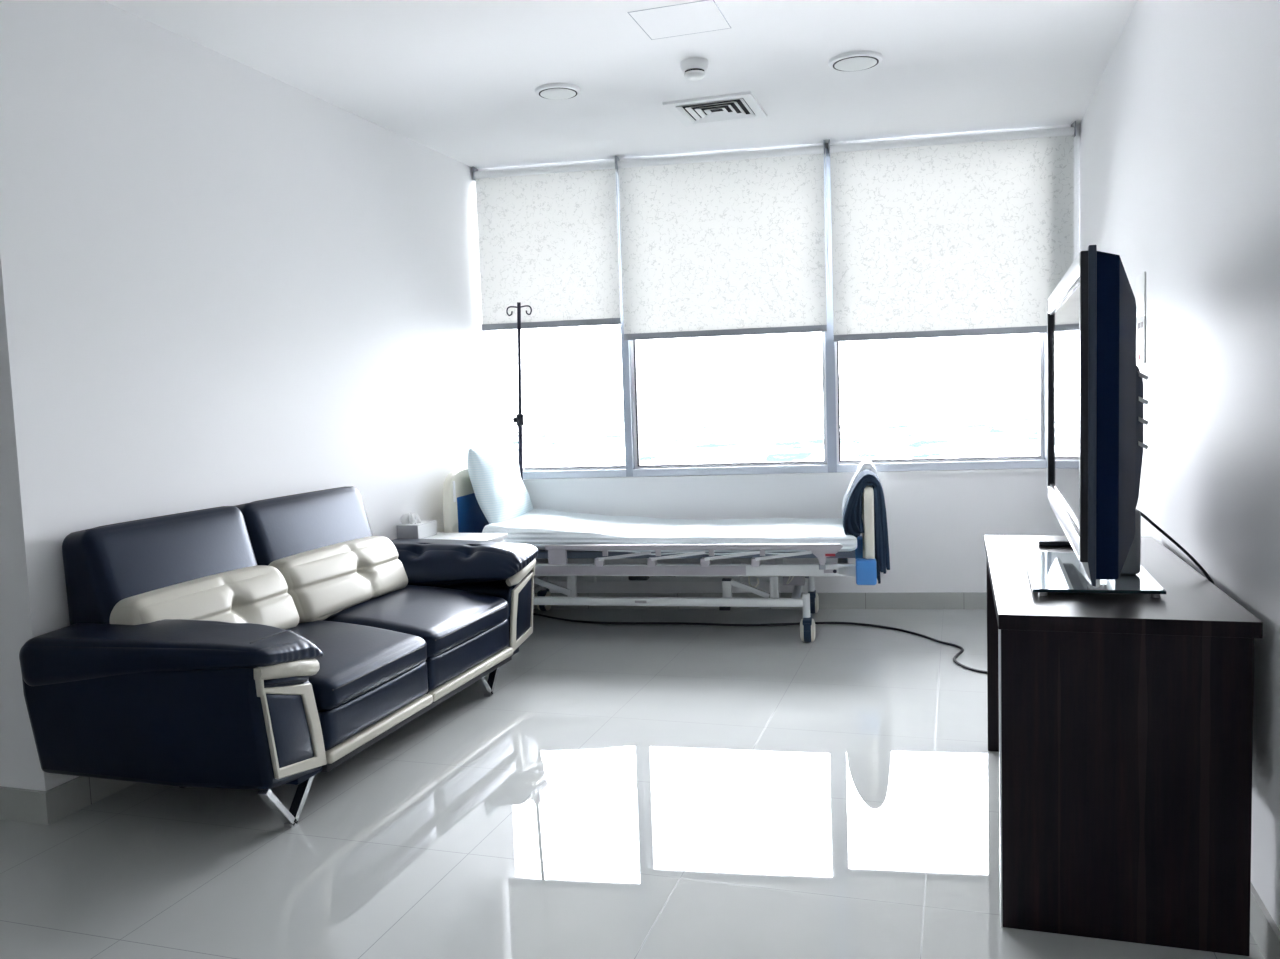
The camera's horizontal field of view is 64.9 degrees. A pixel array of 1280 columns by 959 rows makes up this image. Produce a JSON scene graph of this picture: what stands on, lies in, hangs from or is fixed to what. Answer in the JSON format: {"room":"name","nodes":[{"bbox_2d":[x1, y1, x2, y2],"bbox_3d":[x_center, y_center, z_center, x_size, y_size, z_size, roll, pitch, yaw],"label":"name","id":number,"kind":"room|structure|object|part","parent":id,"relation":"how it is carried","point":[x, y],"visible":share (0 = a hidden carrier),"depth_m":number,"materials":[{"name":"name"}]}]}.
{"room":"hospital room","nodes":[
{"label":"hospital room","id":0,"kind":"room"},
{"bbox_2d":[0,0,509,790],"bbox_3d":[-2.259,-0.380,4.881,1.952,2.577,3.430,-1,5,18],"label":"wall","id":1,"kind":"structure","parent":0,"point":[224,282],"depth_m":3.67,"materials":[{"name":"white paint"}]},
{"bbox_2d":[0,786,50,824],"bbox_3d":[-2.727,1.004,3.344,1.964,0.100,0.012,-1,5,18],"label":"baseboard","id":2,"kind":"structure","parent":1,"relation":"attached to","point":[16,804],"depth_m":3.07,"materials":[{"name":"tile"}]},
{"bbox_2d":[47,776,136,822],"bbox_3d":[-1.325,0.859,4.542,0.012,0.100,3.130,-1,5,18],"label":"baseboard","id":3,"kind":"structure","parent":1,"relation":"attached to","point":[78,793],"depth_m":3.15,"materials":[{"name":"tile"}]},
{"bbox_2d":[103,0,1136,168],"bbox_3d":[-1.325,-1.533,2.120,5.420,0.100,8.700,-1,5,18],"label":"ceiling","id":4,"kind":"structure","parent":0,"point":[456,79],"depth_m":4.10,"materials":[{"name":"white paint"}]},
{"bbox_2d":[535,83,580,99],"bbox_3d":[-0.358,-1.688,4.394,0.200,0.024,0.200,-1,5,18],"label":"recessed light","id":5,"kind":"object","parent":4,"relation":"in","point":[554,91],"visible":1,"depth_m":4.35,"materials":[{"name":"white plastic"}]},
{"bbox_2d":[627,0,730,39],"bbox_3d":[0.147,-1.655,3.628,0.309,0.003,0.293,-1,5,18],"label":"access panel","id":6,"kind":"object","parent":4,"relation":"attached to","point":[704,15],"visible":1,"depth_m":3.62,"materials":[{"name":"white paint"}]},
{"bbox_2d":[680,57,708,80],"bbox_3d":[0.222,-1.662,4.094,0.116,0.066,0.116,-1,5,18],"label":"smoke detector","id":7,"kind":"object","parent":4,"relation":"attached to","point":[694,69],"visible":1,"depth_m":4.06,"materials":[{"name":"white plastic"}]},
{"bbox_2d":[663,91,766,126],"bbox_3d":[0.362,-1.746,4.763,0.410,0.016,0.410,-1,5,18],"label":"ceiling vent","id":8,"kind":"object","parent":4,"relation":"in","point":[742,105],"visible":1,"depth_m":4.74,"materials":[{"name":"white plastic"}]},
{"bbox_2d":[828,51,882,70],"bbox_3d":[0.884,-1.709,4.131,0.220,0.024,0.220,-1,5,18],"label":"recessed light","id":9,"kind":"object","parent":4,"relation":"in","point":[854,60],"visible":1,"depth_m":4.09,"materials":[{"name":"white plastic"}]},
{"bbox_2d":[0,609,1264,958],"bbox_3d":[-1.233,1.134,2.335,5.420,0.100,8.700,-1,5,18],"label":"floor","id":10,"kind":"structure","parent":0,"point":[619,791],"depth_m":2.92,"materials":[{"name":"tile"}]},
{"bbox_2d":[19,486,537,827],"bbox_3d":[-1.131,0.515,3.820,0.828,0.888,2.110,-1,5,18],"label":"sofa","id":11,"kind":"object","parent":10,"relation":"on","point":[264,645],"visible":1,"depth_m":3.18,"materials":[{"name":"blue leather"}]},
{"bbox_2d":[62,506,256,624],"bbox_3d":[-1.573,0.336,3.406,0.240,0.430,0.720,-1,5,18],"label":"cushion","id":12,"kind":"object","parent":11,"relation":"on","point":[108,568],"depth_m":3.23,"materials":[{"name":"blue leather"}]},
{"bbox_3d":[-1.398,0.711,3.016,0.787,0.407,0.328,-1,5,13],"label":"arm","id":13,"kind":"part","parent":11,"relation":"part of","materials":[{"name":"blue leather"}]},
{"bbox_2d":[110,565,298,629],"bbox_3d":[-1.437,0.459,3.371,0.247,0.256,0.713,-1,5,18],"label":"lumbar cushion","id":14,"kind":"object","parent":11,"relation":"on","point":[256,594],"depth_m":3.34,"materials":[{"name":"beige leather"}]},
{"bbox_3d":[-1.026,0.720,2.934,0.032,0.268,0.218,-1,5,18],"label":"inset panel","id":15,"kind":"part","parent":11,"relation":"part of","materials":[{"name":"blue leather"}]},
{"bbox_3d":[-1.012,0.729,2.952,0.015,0.315,0.273,-1,5,18],"label":"trim frame","id":16,"kind":"part","parent":11,"relation":"part of","materials":[{"name":"beige leather"}]},
{"bbox_2d":[235,486,372,565],"bbox_3d":[-1.349,0.271,4.117,0.240,0.430,0.765,-1,5,18],"label":"cushion","id":17,"kind":"object","parent":11,"relation":"on","point":[280,530],"depth_m":4.00,"materials":[{"name":"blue leather"}]},
{"bbox_2d":[268,536,407,622],"bbox_3d":[-1.215,0.395,4.073,0.247,0.256,0.760,-1,5,18],"label":"lumbar cushion","id":18,"kind":"object","parent":11,"relation":"on","point":[330,579],"depth_m":3.95,"materials":[{"name":"beige leather"}]},
{"bbox_2d":[287,620,426,710],"bbox_3d":[-1.135,0.633,3.463,0.599,0.183,0.630,-1,5,18],"label":"seat cushion","id":19,"kind":"object","parent":11,"relation":"on","point":[362,666],"depth_m":3.41,"materials":[{"name":"blue leather"}]},
{"bbox_3d":[-0.914,0.749,3.404,0.112,0.130,0.638,-1,5,18],"label":"panel","id":20,"kind":"part","parent":11,"relation":"part of","materials":[{"name":"blue leather"}]},
{"bbox_3d":[-0.876,0.831,3.399,0.053,0.036,0.638,-1,5,18],"label":"trim rail","id":21,"kind":"part","parent":11,"relation":"part of","materials":[{"name":"beige leather"}]},
{"bbox_2d":[322,585,508,657],"bbox_3d":[-0.933,0.575,4.101,0.599,0.183,0.690,-1,5,18],"label":"seat cushion","id":22,"kind":"object","parent":11,"relation":"on","point":[453,623],"depth_m":3.98,"materials":[{"name":"blue leather"}]},
{"bbox_3d":[-0.779,0.829,3.738,0.044,0.028,1.350,-1,5,18],"label":"rail","id":23,"kind":"part","parent":11,"relation":"part of","materials":[{"name":"beige"}]},
{"bbox_3d":[-0.712,0.690,4.042,0.112,0.130,0.698,-1,5,18],"label":"panel","id":24,"kind":"part","parent":11,"relation":"part of","materials":[{"name":"blue leather"}]},
{"bbox_3d":[-0.675,0.773,4.038,0.053,0.036,0.698,-1,5,18],"label":"trim rail","id":25,"kind":"part","parent":11,"relation":"part of","materials":[{"name":"beige leather"}]},
{"bbox_3d":[-0.882,0.561,4.652,0.787,0.407,0.328,0,5,22],"label":"arm","id":26,"kind":"part","parent":11,"relation":"part of","materials":[{"name":"blue leather"}]},
{"bbox_3d":[-0.527,0.588,4.487,0.015,0.315,0.273,-1,5,18],"label":"trim frame","id":27,"kind":"part","parent":11,"relation":"part of","materials":[{"name":"beige leather"}]},
{"bbox_3d":[-0.529,0.576,4.508,0.032,0.268,0.218,-1,5,18],"label":"inset panel","id":28,"kind":"part","parent":11,"relation":"part of","materials":[{"name":"blue leather"}]},
{"bbox_2d":[422,533,507,541],"bbox_3d":[-0.914,0.568,5.015,0.491,0.575,0.265,-1,5,18],"label":"base cabinet","id":29,"kind":"object","parent":10,"relation":"on","point":[498,537],"visible":0.1,"depth_m":4.97,"materials":[{"name":"white plastic"}]},
{"bbox_2d":[396,512,436,538],"bbox_3d":[-1.111,0.223,5.009,0.118,0.127,0.188,-1,5,18],"label":"tissue box","id":30,"kind":"object","parent":29,"relation":"on","point":[412,527],"visible":0.99,"depth_m":4.95,"materials":[{"name":"grey cardboard"}]},
{"bbox_2d":[443,467,876,642],"bbox_3d":[0.117,0.348,5.378,2.207,0.885,0.907,-1,5,12],"label":"hospital bed","id":31,"kind":"object","parent":10,"relation":"on","point":[558,536],"visible":0.75,"depth_m":5.07,"materials":[{"name":"white"}]},
{"bbox_3d":[-0.917,0.212,5.578,0.045,0.575,0.785,-1,5,12],"label":"headboard","id":32,"kind":"part","parent":31,"relation":"part of","materials":[{"name":"beige plastic"}]},
{"bbox_3d":[-0.895,0.209,5.573,0.005,0.280,0.595,-1,5,12],"label":"board panel","id":33,"kind":"part","parent":31,"relation":"part of","materials":[{"name":"blue plastic"}]},
{"bbox_2d":[467,439,532,523],"bbox_3d":[-0.771,0.016,5.569,0.229,0.456,0.653,-1,5,12],"label":"pillow","id":34,"kind":"object","parent":31,"relation":"on","point":[501,494],"visible":0.84,"depth_m":5.38,"materials":[{"name":"white fabric"}]},
{"bbox_2d":[506,302,531,480],"bbox_3d":[-0.693,-0.298,5.800,0.099,1.422,0.216,-6,6,-39],"label":"stand","id":35,"kind":"object","parent":31,"relation":"attached to","point":[519,419],"visible":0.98,"depth_m":5.79,"materials":[{"name":"grey metal"}]},
{"bbox_2d":[537,588,548,595],"bbox_3d":[-0.566,0.662,5.894,0.044,0.030,0.115,-1,5,12],"label":"caster","id":36,"kind":"object","parent":31,"relation":"attached to","point":[543,591],"depth_m":5.87,"materials":[{"name":"black rubber"}]},
{"bbox_3d":[-0.468,0.558,5.284,0.230,0.106,0.020,-1,5,12],"label":"lift arm","id":37,"kind":"part","parent":31,"relation":"part of","materials":[{"name":"white metal"}]},
{"bbox_3d":[-0.357,0.542,5.280,0.044,0.145,0.040,-1,5,12],"label":"lift post","id":38,"kind":"part","parent":31,"relation":"part of","materials":[{"name":"white metal"}]},
{"bbox_3d":[-0.274,0.506,5.691,0.044,0.145,0.040,-1,5,12],"label":"lift post","id":39,"kind":"part","parent":31,"relation":"part of","materials":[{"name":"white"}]},
{"bbox_3d":[-0.004,0.497,5.164,0.100,0.030,0.080,-1,5,12],"label":"drive motor","id":40,"kind":"part","parent":31,"relation":"part of","materials":[{"name":"black plastic"}]},
{"bbox_3d":[0.037,0.618,5.104,1.560,0.039,0.040,-1,5,12],"label":"chassis rail","id":41,"kind":"part","parent":31,"relation":"part of","materials":[{"name":"white metal"}]},
{"bbox_3d":[0.184,0.258,5.354,1.890,0.153,0.781,-1,5,12],"label":"mattress","id":42,"kind":"part","parent":31,"relation":"part of","materials":[{"name":"white fabric"}]},
{"bbox_3d":[0.168,0.562,5.749,1.560,0.039,0.040,-1,5,12],"label":"chassis rail","id":43,"kind":"part","parent":31,"relation":"part of","materials":[{"name":"white metal"}]},
{"bbox_3d":[0.062,0.453,5.041,2.000,0.058,0.035,-1,5,12],"label":"rail","id":44,"kind":"part","parent":31,"relation":"part of","materials":[{"name":"white metal"}]},
{"bbox_3d":[0.441,0.555,5.099,0.045,0.095,0.040,-1,5,12],"label":"pivot post","id":45,"kind":"part","parent":31,"relation":"part of","materials":[{"name":"white metal"}]},
{"bbox_3d":[0.532,0.515,5.548,0.045,0.095,0.040,-1,5,12],"label":"pivot post","id":46,"kind":"part","parent":31,"relation":"part of","materials":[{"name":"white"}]},
{"bbox_3d":[0.556,0.552,5.075,0.199,0.097,0.020,-1,5,12],"label":"lift arm","id":47,"kind":"part","parent":31,"relation":"part of","materials":[{"name":"white metal"}]},
{"bbox_3d":[0.676,0.524,5.069,0.044,0.145,0.040,-1,5,12],"label":"lift post","id":48,"kind":"part","parent":31,"relation":"part of","materials":[{"name":"white metal"}]},
{"bbox_3d":[0.760,0.488,5.479,0.044,0.145,0.040,-1,5,12],"label":"lift post","id":49,"kind":"part","parent":31,"relation":"part of","materials":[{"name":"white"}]},
{"bbox_2d":[802,615,811,625],"bbox_3d":[0.821,0.692,4.939,0.044,0.030,0.115,-1,5,12],"label":"caster","id":50,"kind":"object","parent":31,"relation":"attached to","point":[807,619],"depth_m":4.89,"materials":[{"name":"plastic"}]},
{"bbox_2d":[808,590,815,597],"bbox_3d":[0.952,0.635,5.583,0.044,0.030,0.115,-1,5,12],"label":"caster","id":51,"kind":"object","parent":31,"relation":"attached to","point":[812,592],"depth_m":5.53,"materials":[{"name":"plastic"}]},
{"bbox_2d":[842,460,878,516],"bbox_3d":[1.184,0.058,5.344,0.228,0.310,0.300,-1,5,12],"label":"blanket","id":52,"kind":"object","parent":31,"relation":"on","point":[865,464],"visible":0.33,"depth_m":5.22,"materials":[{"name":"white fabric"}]},
{"bbox_2d":[843,469,889,583],"bbox_3d":[1.120,0.222,5.008,0.222,0.531,0.371,-1,5,11],"label":"towel","id":53,"kind":"object","parent":31,"relation":"hanging from","point":[852,513],"visible":0.96,"depth_m":4.83,"materials":[{"name":"blue fabric"}]},
{"bbox_3d":[1.166,0.224,5.155,0.045,0.475,0.785,-1,5,12],"label":"footboard","id":54,"kind":"part","parent":31,"relation":"part of","materials":[{"name":"beige plastic"}]},
{"bbox_2d":[533,613,986,673],"bbox_3d":[0.749,0.782,5.153,3.260,0.012,0.701,1,6,36],"label":"power cord","id":55,"kind":"object","parent":10,"relation":"on","point":[536,614],"visible":0.83,"depth_m":5.33,"materials":[{"name":"black rubber"}]},
{"bbox_2d":[984,535,1262,955],"bbox_3d":[1.237,0.601,2.773,0.513,0.722,1.254,-1,5,18],"label":"tv cabinet","id":56,"kind":"object","parent":10,"relation":"on","point":[1120,726],"visible":0.96,"depth_m":2.19,"materials":[{"name":"brown wood"}]},
{"bbox_3d":[1.402,0.569,3.308,0.494,0.688,0.036,-1,5,18],"label":"panel","id":57,"kind":"part","parent":56,"relation":"part of","materials":[{"name":"brown wood"}]},
{"bbox_2d":[1038,539,1071,546],"bbox_3d":[1.302,0.198,3.144,0.109,0.016,0.050,-1,5,18],"label":"remote control","id":58,"kind":"object","parent":56,"relation":"on","point":[1041,542],"visible":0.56,"depth_m":3.13,"materials":[{"name":"black plastic"}]},
{"bbox_2d":[1024,245,1165,597],"bbox_3d":[1.148,-0.134,2.593,0.294,0.778,1.202,-1,5,18],"label":"television","id":59,"kind":"object","parent":56,"relation":"on","point":[1095,386],"visible":1,"depth_m":2.13,"materials":[{"name":"black plastic"}]},
{"bbox_2d":[1138,510,1214,584],"bbox_3d":[1.385,0.377,2.495,0.146,0.606,0.460,-3,5,-9],"label":"cable","id":60,"kind":"object","parent":59,"relation":"attached to","point":[1144,516],"visible":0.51,"depth_m":2.65,"materials":[{"name":"black rubber"}]},
{"bbox_2d":[478,124,1079,592],"bbox_3d":[0.736,-0.552,5.740,3.400,2.577,0.226,-1,5,10],"label":"wall","id":61,"kind":"structure","parent":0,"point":[937,524],"depth_m":5.63,"materials":[{"name":"white paint"}]},
{"bbox_2d":[473,156,622,330],"bbox_3d":[-0.519,-1.335,5.752,0.839,0.929,0.085,-1,5,10],"label":"roller blind","id":62,"kind":"object","parent":61,"relation":"attached to","point":[548,235],"visible":0.98,"depth_m":5.73,"materials":[{"name":"fabric"}]},
{"bbox_3d":[-0.115,-1.370,5.647,0.006,0.780,0.008,-1,5,10],"label":"pull chain","id":63,"kind":"part","parent":62,"relation":"part of","materials":[{"name":"white plastic"}]},
{"bbox_2d":[523,324,625,470],"bbox_3d":[-0.498,-0.911,5.908,0.824,1.750,0.054,-1,5,10],"label":"window","id":64,"kind":"structure","parent":61,"relation":"attached to","point":[616,466],"depth_m":5.93,"materials":[{"name":"grey metal"}]},
{"bbox_2d":[616,140,828,340],"bbox_3d":[0.457,-1.310,5.590,1.151,1.021,0.085,-1,5,10],"label":"roller blind","id":65,"kind":"object","parent":61,"relation":"attached to","point":[732,243],"visible":1,"depth_m":5.57,"materials":[{"name":"fabric"}]},
{"bbox_3d":[1.014,-1.394,5.455,0.006,0.780,0.008,-1,5,10],"label":"pull chain","id":66,"kind":"part","parent":65,"relation":"part of","materials":[{"name":"white plastic"}]},
{"bbox_2d":[630,332,826,468],"bbox_3d":[0.489,-0.932,5.740,1.106,1.750,0.055,-1,5,10],"label":"window","id":67,"kind":"structure","parent":61,"relation":"attached to","point":[632,342],"depth_m":5.82,"materials":[{"name":"grey metal"}]},
{"bbox_2d":[533,592,986,608],"bbox_3d":[0.764,0.693,5.749,3.299,0.092,0.012,-1,5,10],"label":"baseboard","id":68,"kind":"structure","parent":61,"relation":"attached to","point":[948,600],"depth_m":5.67,"materials":[{"name":"tile"}]},
{"bbox_2d":[835,333,1043,463],"bbox_3d":[1.631,-0.955,5.546,1.115,1.750,0.055,-1,5,10],"label":"window","id":69,"kind":"structure","parent":61,"relation":"attached to","point":[1040,335],"depth_m":5.57,"materials":[{"name":"grey metal"}]},
{"bbox_2d":[828,121,1076,341],"bbox_3d":[1.662,-1.306,5.388,1.263,1.078,0.085,-1,5,10],"label":"roller blind","id":70,"kind":"object","parent":61,"relation":"attached to","point":[973,234],"visible":0.9,"depth_m":5.37,"materials":[{"name":"fabric"}]},
{"bbox_3d":[2.272,-1.420,5.241,0.006,0.780,0.008,-1,5,10],"label":"pull chain","id":71,"kind":"part","parent":70,"relation":"part of","materials":[{"name":"white plastic"}]},
{"bbox_2d":[1080,0,1279,929],"bbox_3d":[1.219,-0.225,1.470,0.200,2.577,8.764,-1,5,18],"label":"wall","id":72,"kind":"structure","parent":0,"point":[1180,126],"depth_m":2.60,"materials":[{"name":"white paint"}]},
{"bbox_2d":[1136,272,1145,363],"bbox_3d":[1.754,-0.561,3.516,0.008,0.311,0.192,-1,5,18],"label":"wall socket","id":73,"kind":"object","parent":72,"relation":"attached to","point":[1140,279],"visible":0.98,"depth_m":3.51,"materials":[{"name":"white plastic"}]},
{"bbox_3d":[1.771,-0.491,3.563,0.006,0.162,0.182,-1,5,18],"label":"socket plate","id":74,"kind":"part","parent":73,"relation":"part of","materials":[{"name":"white plastic"}]},
{"bbox_3d":[1.767,-0.650,3.553,0.005,0.148,0.176,-1,5,18],"label":"blank plate","id":75,"kind":"part","parent":73,"relation":"part of","materials":[{"name":"white plastic"}]},
{"bbox_2d":[1250,883,1279,958],"bbox_3d":[1.115,1.027,1.460,0.012,0.092,8.464,-1,5,18],"label":"baseboard","id":76,"kind":"structure","parent":72,"relation":"attached to","point":[1263,928],"depth_m":2.14,"materials":[{"name":"tile"}]},
{"label":"outside","id":77,"kind":"structure","parent":0,"visible":0},
{"bbox_2d":[509,397,1037,467],"bbox_3d":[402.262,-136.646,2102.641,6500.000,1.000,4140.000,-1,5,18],"label":"ground","id":78,"kind":"structure","parent":77,"point":[1008,426],"depth_m":1178.48,"materials":[{"name":"white"}]}
]}

